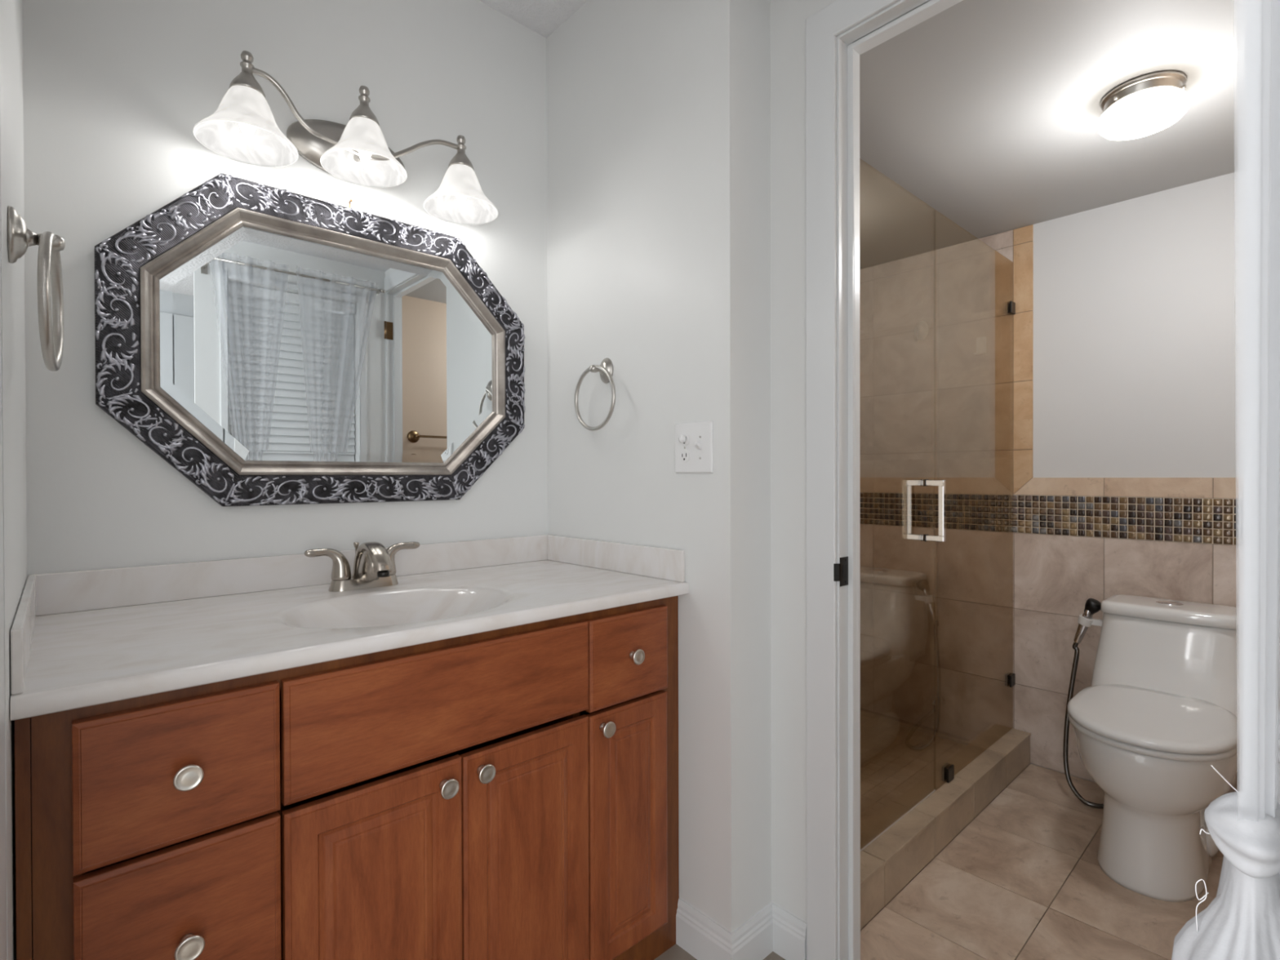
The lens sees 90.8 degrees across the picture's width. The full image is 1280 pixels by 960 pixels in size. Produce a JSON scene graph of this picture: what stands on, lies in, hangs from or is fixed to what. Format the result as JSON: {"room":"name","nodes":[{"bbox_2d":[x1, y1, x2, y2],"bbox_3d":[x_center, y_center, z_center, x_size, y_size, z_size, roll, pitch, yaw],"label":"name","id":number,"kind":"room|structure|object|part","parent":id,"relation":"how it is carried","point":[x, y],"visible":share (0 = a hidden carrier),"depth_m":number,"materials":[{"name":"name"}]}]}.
{"room":"bathroom","nodes":[
{"label":"bathroom","id":0,"kind":"room"},
{"bbox_2d":[0,0,27,959],"bbox_3d":[-0.941,-0.106,0.870,0.116,2.448,0.644,0,0,-43],"label":"wall","id":1,"kind":"structure","parent":0,"point":[11,102],"depth_m":0.79,"materials":[{"name":"paint"}]},
{"bbox_2d":[0,237,6,959],"bbox_3d":[-0.567,-0.105,0.464,0.116,2.448,0.451,0,0,-43],"label":"trim","id":2,"kind":"structure","parent":1,"relation":"attached to","point":[2,790],"depth_m":0.65,"materials":[{"name":"white"}]},
{"bbox_2d":[7,205,65,371],"bbox_3d":[-0.749,-0.235,0.784,0.051,0.196,0.171,0,0,-43],"label":"towel ring","id":3,"kind":"object","parent":1,"relation":"attached to","point":[49,269],"visible":1,"depth_m":0.76,"materials":[{"name":"silver metal"}]},
{"bbox_3d":[-0.744,-0.299,0.789,0.037,0.025,0.025,0,0,-43],"label":"post","id":4,"kind":"part","parent":3,"relation":"part of","materials":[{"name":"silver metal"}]},
{"bbox_2d":[22,0,548,575],"bbox_3d":[-0.782,-0.111,1.536,1.253,2.448,0.120,0,0,-43],"label":"wall","id":5,"kind":"structure","parent":0,"point":[115,92],"depth_m":1.36,"materials":[{"name":"paint"}]},
{"bbox_2d":[27,534,547,616],"bbox_3d":[-0.693,0.207,1.529,1.135,0.076,0.010,0,0,-43],"label":"backsplash","id":6,"kind":"structure","parent":5,"relation":"attached to","point":[58,593],"depth_m":1.35,"materials":[{"name":"stone"}]},
{"bbox_2d":[93,173,525,506],"bbox_3d":[-0.688,-0.297,1.517,0.943,0.703,0.032,0,0,-43],"label":"wall mirror","id":7,"kind":"object","parent":5,"relation":"attached to","point":[242,327],"visible":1,"depth_m":1.44,"materials":[{"name":"black mirror"}]},
{"bbox_2d":[159,226,492,462],"bbox_3d":[-0.691,-0.297,1.520,0.746,0.506,0.004,0,0,-43],"label":"mirror glass","id":8,"kind":"object","parent":7,"relation":"attached to","point":[284,345],"depth_m":1.47,"materials":[{"name":"silver mirror"}]},
{"bbox_2d":[192,50,497,224],"bbox_3d":[-0.634,-0.792,1.452,0.652,0.216,0.200,0,0,-43],"label":"vanity light","id":9,"kind":"object","parent":5,"relation":"attached to","point":[243,128],"visible":1,"depth_m":1.42,"materials":[{"name":"white glass"}]},
{"bbox_3d":[-0.800,-0.736,1.286,0.182,0.106,0.182,0,0,-43],"label":"lamp shade","id":10,"kind":"part","parent":9,"relation":"part of","materials":[{"name":"white glass"}]},
{"bbox_3d":[-0.800,-0.735,1.286,0.036,0.099,0.035,0,0,-43],"label":"bulb","id":11,"kind":"part","parent":9,"relation":"part of","materials":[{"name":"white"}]},
{"bbox_3d":[-0.660,-0.802,1.476,0.458,0.130,0.101,0,0,-43],"label":"arm","id":12,"kind":"part","parent":9,"relation":"part of","materials":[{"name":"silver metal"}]},
{"bbox_3d":[-0.630,-0.763,1.443,0.182,0.106,0.182,0,0,-43],"label":"lamp shade","id":13,"kind":"part","parent":9,"relation":"part of","materials":[{"name":"white glass"}]},
{"bbox_3d":[-0.630,-0.762,1.443,0.036,0.099,0.035,0,0,-43],"label":"bulb","id":14,"kind":"part","parent":9,"relation":"part of","materials":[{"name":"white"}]},
{"bbox_3d":[-0.455,-0.739,1.605,0.182,0.106,0.182,0,0,-43],"label":"lamp shade","id":15,"kind":"part","parent":9,"relation":"part of","materials":[{"name":"white glass"}]},
{"bbox_3d":[-0.455,-0.738,1.605,0.036,0.099,0.035,0,0,-43],"label":"bulb","id":16,"kind":"part","parent":9,"relation":"part of","materials":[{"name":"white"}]},
{"bbox_2d":[479,0,587,37],"bbox_3d":[-1.255,-1.376,0.335,4.025,0.100,1.200,0,0,-43],"label":"ceiling","id":17,"kind":"structure","parent":0,"point":[543,17],"depth_m":1.80,"materials":[{"name":"white paint"}]},
{"bbox_2d":[546,0,771,933],"bbox_3d":[0.004,-0.114,1.779,0.232,2.448,0.829,0,0,-43],"label":"wall","id":18,"kind":"structure","parent":0,"point":[659,140],"depth_m":1.49,"materials":[{"name":"paint"}]},
{"bbox_2d":[574,357,615,431],"bbox_3d":[-0.111,-0.231,1.689,0.057,0.199,0.174,0,0,-43],"label":"towel ring","id":19,"kind":"object","parent":18,"relation":"attached to","point":[605,369],"visible":1,"depth_m":1.69,"materials":[{"name":"silver metal"}]},
{"bbox_3d":[-0.116,-0.296,1.684,0.043,0.025,0.025,0,0,-43],"label":"post","id":20,"kind":"part","parent":19,"relation":"part of","materials":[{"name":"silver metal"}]},
{"bbox_2d":[675,421,713,473],"bbox_3d":[0.119,-0.075,1.468,0.021,0.118,0.116,0,0,-43],"label":"switch plate","id":21,"kind":"object","parent":18,"relation":"attached to","point":[694,442],"visible":1,"depth_m":1.47,"materials":[{"name":"white plastic"}]},
{"bbox_2d":[680,433,689,445],"bbox_3d":[0.105,-0.096,1.488,0.003,0.030,0.030,0,0,-43],"label":"receptacle","id":22,"kind":"object","parent":21,"relation":"attached to","point":[684,437],"depth_m":1.48,"materials":[{"name":"white plastic"}]},
{"bbox_2d":[680,449,689,462],"bbox_3d":[0.105,-0.057,1.488,0.003,0.030,0.030,0,0,-43],"label":"receptacle","id":23,"kind":"object","parent":21,"relation":"attached to","point":[684,454],"depth_m":1.49,"materials":[{"name":"white plastic"}]},
{"bbox_2d":[675,897,806,959],"bbox_3d":[0.232,1.059,1.446,0.299,0.104,0.127,0,0,4],"label":"baseboard","id":24,"kind":"structure","parent":18,"relation":"attached to","point":[773,928],"depth_m":1.45,"materials":[{"name":"white wood"}]},
{"bbox_2d":[769,0,835,922],"bbox_3d":[0.684,-0.113,1.151,0.082,2.448,1.015,0,0,-43],"label":"wall","id":25,"kind":"structure","parent":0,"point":[788,18],"depth_m":1.46,"materials":[{"name":"paint"}]},
{"bbox_2d":[805,0,963,959],"bbox_3d":[0.715,0.041,1.111,0.093,2.142,0.914,0,0,-43],"label":"door frame","id":26,"kind":"structure","parent":25,"relation":"attached to","point":[837,35],"depth_m":1.39,"materials":[{"name":"white wood"}]},
{"bbox_2d":[833,556,848,586],"bbox_3d":[0.441,0.200,1.374,0.048,0.062,0.008,0,0,-35],"label":"strike plate","id":27,"kind":"object","parent":26,"relation":"attached to","point":[840,570],"visible":1,"depth_m":1.37,"materials":[{"name":"brown metal"}]},
{"bbox_3d":[0.679,0.041,1.090,0.011,2.142,0.894,0,0,-43],"label":"casing","id":28,"kind":"part","parent":26,"relation":"part of","materials":[{"name":"white wood"}]},
{"bbox_2d":[860,479,945,851],"bbox_3d":[0.669,0.069,1.753,0.708,1.836,0.125,0,0,-43],"label":"shower door","id":29,"kind":"structure","parent":25,"relation":"attached to","point":[940,537],"depth_m":1.92,"materials":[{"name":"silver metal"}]},
{"bbox_3d":[0.855,0.093,1.970,0.017,0.187,0.058,0,0,-43],"label":"pull handle","id":30,"kind":"part","parent":29,"relation":"part of","materials":[{"name":"silver metal"}]},
{"bbox_2d":[920,479,924,541],"bbox_3d":[0.874,0.093,1.950,0.021,0.191,0.003,0,0,-43],"label":"washer","id":31,"kind":"object","parent":29,"relation":"in","point":[922,481],"depth_m":1.94,"materials":[{"name":"black rubber"}]},
{"bbox_2d":[924,479,928,541],"bbox_3d":[0.882,0.093,1.941,0.021,0.191,0.003,0,0,-43],"label":"washer","id":32,"kind":"object","parent":29,"relation":"in","point":[926,481],"depth_m":1.93,"materials":[{"name":"black rubber"}]},
{"bbox_3d":[0.901,0.093,1.921,0.017,0.187,0.058,0,0,-43],"label":"pull handle","id":33,"kind":"part","parent":29,"relation":"part of","materials":[{"name":"silver metal"}]},
{"bbox_2d":[653,707,1223,959],"bbox_3d":[0.363,1.146,-0.328,5.476,0.110,4.420,0,0,-43],"label":"floor","id":34,"kind":"structure","parent":0,"point":[984,896],"depth_m":1.71,"materials":[{"name":"tile"}]},
{"bbox_2d":[14,595,679,959],"bbox_3d":[-0.493,0.694,1.316,1.131,0.840,0.591,0,0,-43],"label":"vanity cabinet","id":35,"kind":"object","parent":34,"relation":"on","point":[511,793],"visible":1,"depth_m":1.02,"materials":[{"name":"brown wood"}]},
{"bbox_3d":[-0.614,0.391,0.850,0.226,0.186,0.018,0,0,-43],"label":"drawer","id":36,"kind":"part","parent":35,"relation":"part of","materials":[{"name":"brown wood"}]},
{"bbox_3d":[-0.613,0.615,0.852,0.226,0.246,0.018,0,0,-43],"label":"drawer","id":37,"kind":"part","parent":35,"relation":"part of","materials":[{"name":"brown wood"}]},
{"bbox_3d":[-0.598,0.391,0.834,0.034,0.034,0.026,0,0,-43],"label":"knob","id":38,"kind":"part","parent":35,"relation":"part of","materials":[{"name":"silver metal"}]},
{"bbox_3d":[-0.598,0.616,0.835,0.034,0.034,0.026,0,0,-43],"label":"knob","id":39,"kind":"part","parent":35,"relation":"part of","materials":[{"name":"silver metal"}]},
{"bbox_2d":[9,534,689,720],"bbox_3d":[-0.499,0.285,1.319,1.135,0.231,0.584,0,0,-43],"label":"countertop","id":40,"kind":"structure","parent":35,"relation":"on","point":[89,637],"depth_m":1.21,"materials":[{"name":"stone"}]},
{"bbox_2d":[304,542,420,591],"bbox_3d":[-0.626,0.192,1.438,0.184,0.106,0.184,0,0,2],"label":"faucet","id":41,"kind":"object","parent":40,"relation":"on","point":[374,564],"visible":1,"depth_m":1.40,"materials":[{"name":"silver metal"}]},
{"bbox_3d":[-0.688,0.185,1.390,0.098,0.072,0.042,0,0,-43],"label":"handle","id":42,"kind":"part","parent":41,"relation":"part of","materials":[{"name":"silver metal"}]},
{"bbox_3d":[-0.658,0.194,1.464,0.013,0.101,0.013,0,0,-43],"label":"lift rod","id":43,"kind":"part","parent":41,"relation":"part of","materials":[{"name":"silver metal"}]},
{"bbox_3d":[-0.598,0.181,1.408,0.041,0.086,0.156,0,0,-43],"label":"spout","id":44,"kind":"part","parent":41,"relation":"part of","materials":[{"name":"silver metal"}]},
{"bbox_3d":[-0.573,0.184,1.496,0.098,0.072,0.042,0,0,-43],"label":"handle","id":45,"kind":"part","parent":41,"relation":"part of","materials":[{"name":"silver metal"}]},
{"bbox_3d":[-0.422,0.764,1.028,0.281,0.544,0.018,0,0,-43],"label":"door","id":46,"kind":"part","parent":35,"relation":"part of","materials":[{"name":"brown wood"}]},
{"bbox_3d":[-0.330,0.527,1.081,0.034,0.034,0.026,0,0,-43],"label":"knob","id":47,"kind":"part","parent":35,"relation":"part of","materials":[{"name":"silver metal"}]},
{"bbox_3d":[-0.278,0.523,1.129,0.034,0.034,0.026,0,0,-43],"label":"knob","id":48,"kind":"part","parent":35,"relation":"part of","materials":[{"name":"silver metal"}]},
{"bbox_3d":[-0.213,0.763,1.220,0.282,0.542,0.018,0,0,-43],"label":"door","id":49,"kind":"part","parent":35,"relation":"part of","materials":[{"name":"brown wood"}]},
{"bbox_3d":[-0.070,0.520,1.321,0.034,0.034,0.026,0,0,-43],"label":"knob","id":50,"kind":"part","parent":35,"relation":"part of","materials":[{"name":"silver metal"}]},
{"bbox_3d":[-0.023,0.389,1.394,0.230,0.191,0.018,0,0,-43],"label":"drawer","id":51,"kind":"part","parent":35,"relation":"part of","materials":[{"name":"brown wood"}]},
{"bbox_3d":[-0.023,0.763,1.395,0.228,0.540,0.018,0,0,-43],"label":"door","id":52,"kind":"part","parent":35,"relation":"part of","materials":[{"name":"brown wood"}]},
{"bbox_3d":[-0.009,0.385,1.377,0.034,0.034,0.026,0,0,-43],"label":"knob","id":53,"kind":"part","parent":35,"relation":"part of","materials":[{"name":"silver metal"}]},
{"bbox_2d":[860,723,1031,929],"bbox_3d":[0.941,1.047,2.009,1.442,0.123,0.137,0,0,-43],"label":"shower curb","id":54,"kind":"object","parent":34,"relation":"on","point":[985,765],"visible":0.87,"depth_m":1.92,"materials":[{"name":"tile"}]},
{"bbox_2d":[941,301,1015,782],"bbox_3d":[1.201,0.065,2.243,0.730,1.836,0.023,0,0,-43],"label":"shower panel","id":55,"kind":"object","parent":54,"relation":"on","point":[947,771],"visible":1,"depth_m":2.45,"materials":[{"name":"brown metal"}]},
{"bbox_2d":[1067,594,1254,902],"bbox_3d":[1.543,0.752,1.879,0.723,0.705,0.386,0,0,-43],"label":"toilet","id":56,"kind":"object","parent":34,"relation":"on","point":[1170,698],"visible":0.95,"depth_m":1.75,"materials":[{"name":"white ceramic"}]},
{"bbox_2d":[1077,612,1103,626],"bbox_3d":[1.565,0.474,2.185,0.049,0.071,0.077,0,0,-43],"label":"holder","id":57,"kind":"object","parent":56,"relation":"attached to","point":[1084,621],"visible":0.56,"depth_m":2.18,"materials":[{"name":"white plastic"}]},
{"bbox_2d":[1062,598,1103,808],"bbox_3d":[1.578,0.756,2.179,0.176,0.692,0.133,0,0,-17],"label":"bidet sprayer","id":58,"kind":"object","parent":57,"relation":"attached to","point":[1092,606],"visible":0.8,"depth_m":2.20,"materials":[{"name":"silver metal"}]},
{"bbox_3d":[1.441,0.696,1.785,0.440,0.021,0.374,0,0,-43],"label":"seat","id":59,"kind":"part","parent":56,"relation":"part of","materials":[{"name":"white plastic"}]},
{"bbox_3d":[1.440,0.667,1.784,0.443,0.040,0.376,0,0,-43],"label":"seat lid","id":60,"kind":"part","parent":56,"relation":"part of","materials":[{"name":"white plastic"}]},
{"bbox_3d":[1.544,0.905,1.881,0.715,0.398,0.376,0,0,-43],"label":"bowl","id":61,"kind":"part","parent":56,"relation":"part of","materials":[{"name":"white ceramic"}]},
{"bbox_3d":[1.683,0.594,2.007,0.338,0.299,0.386,0,0,-43],"label":"tank","id":62,"kind":"part","parent":56,"relation":"part of","materials":[{"name":"white ceramic"}]},
{"bbox_3d":[1.726,0.422,2.046,0.223,0.038,0.354,0,0,-43],"label":"tank lid","id":63,"kind":"part","parent":56,"relation":"part of","materials":[{"name":"white ceramic"}]},
{"bbox_2d":[859,0,1279,269],"bbox_3d":[1.023,-1.024,1.999,1.575,0.080,1.880,0,0,-43],"label":"ceiling","id":64,"kind":"structure","parent":0,"point":[979,118],"depth_m":1.69,"materials":[{"name":"grey paint"}]},
{"bbox_2d":[1097,70,1190,140],"bbox_3d":[1.270,-0.934,1.595,0.184,0.095,0.184,0,0,-43],"label":"ceiling light","id":65,"kind":"object","parent":64,"relation":"attached to","point":[1146,104],"visible":1,"depth_m":1.54,"materials":[{"name":"white glass"}]},
{"bbox_2d":[1030,160,1279,782],"bbox_3d":[1.559,0.096,2.497,0.124,2.169,1.880,0,0,-43],"label":"wall","id":66,"kind":"structure","parent":0,"point":[1157,315],"depth_m":2.15,"materials":[{"name":"paint"}]},
{"bbox_2d":[859,229,1013,494],"bbox_3d":[1.208,-0.465,2.778,0.006,1.046,0.786,0,0,-43],"label":"wall tile","id":67,"kind":"structure","parent":66,"relation":"attached to","point":[931,408],"depth_m":2.70,"materials":[{"name":"tile"}]},
{"bbox_2d":[860,492,1279,793],"bbox_3d":[1.547,0.580,2.419,0.006,1.042,1.778,0,0,-43],"label":"wall tile","id":68,"kind":"structure","parent":66,"relation":"attached to","point":[943,624],"depth_m":2.48,"materials":[{"name":"tile"}]},
{"bbox_2d":[860,492,1279,547],"bbox_3d":[1.542,0.133,2.413,0.006,0.149,1.776,0,0,-43],"label":"mosaic band","id":69,"kind":"object","parent":66,"relation":"attached to","point":[1230,522],"visible":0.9,"depth_m":2.28,"materials":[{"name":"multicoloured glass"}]},
{"bbox_2d":[1013,224,1279,499],"bbox_3d":[1.809,-0.463,2.123,0.007,1.046,0.992,0,0,-43],"label":"wall tile","id":70,"kind":"structure","parent":66,"relation":"attached to","point":[1024,482],"depth_m":2.44,"materials":[{"name":"tile"}]},
{"bbox_3d":[0.774,0.025,0.456,0.894,2.180,0.143,0,0,-43],"label":"wall","id":71,"kind":"structure","parent":0,"visible":0},
{"bbox_3d":[0.621,-0.913,0.512,0.764,0.055,0.151,0,0,-43],"label":"curtain rod","id":72,"kind":"object","parent":71,"relation":"attached to","visible":0},
{"bbox_2d":[1171,764,1279,959],"bbox_3d":[0.426,-0.113,0.439,0.299,1.681,0.154,0,0,-43],"label":"sheer curtain","id":73,"kind":"object","parent":72,"relation":"hanging from","point":[1242,922],"visible":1,"depth_m":0.42,"materials":[{"name":"white fabric"}]},
{"bbox_2d":[1216,711,1279,896],"bbox_3d":[0.689,-0.118,0.663,0.384,1.676,0.155,0,0,-43],"label":"sheer curtain","id":74,"kind":"object","parent":72,"relation":"hanging from","point":[1266,729],"visible":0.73,"depth_m":0.63,"materials":[{"name":"grey fabric"}]}
]}

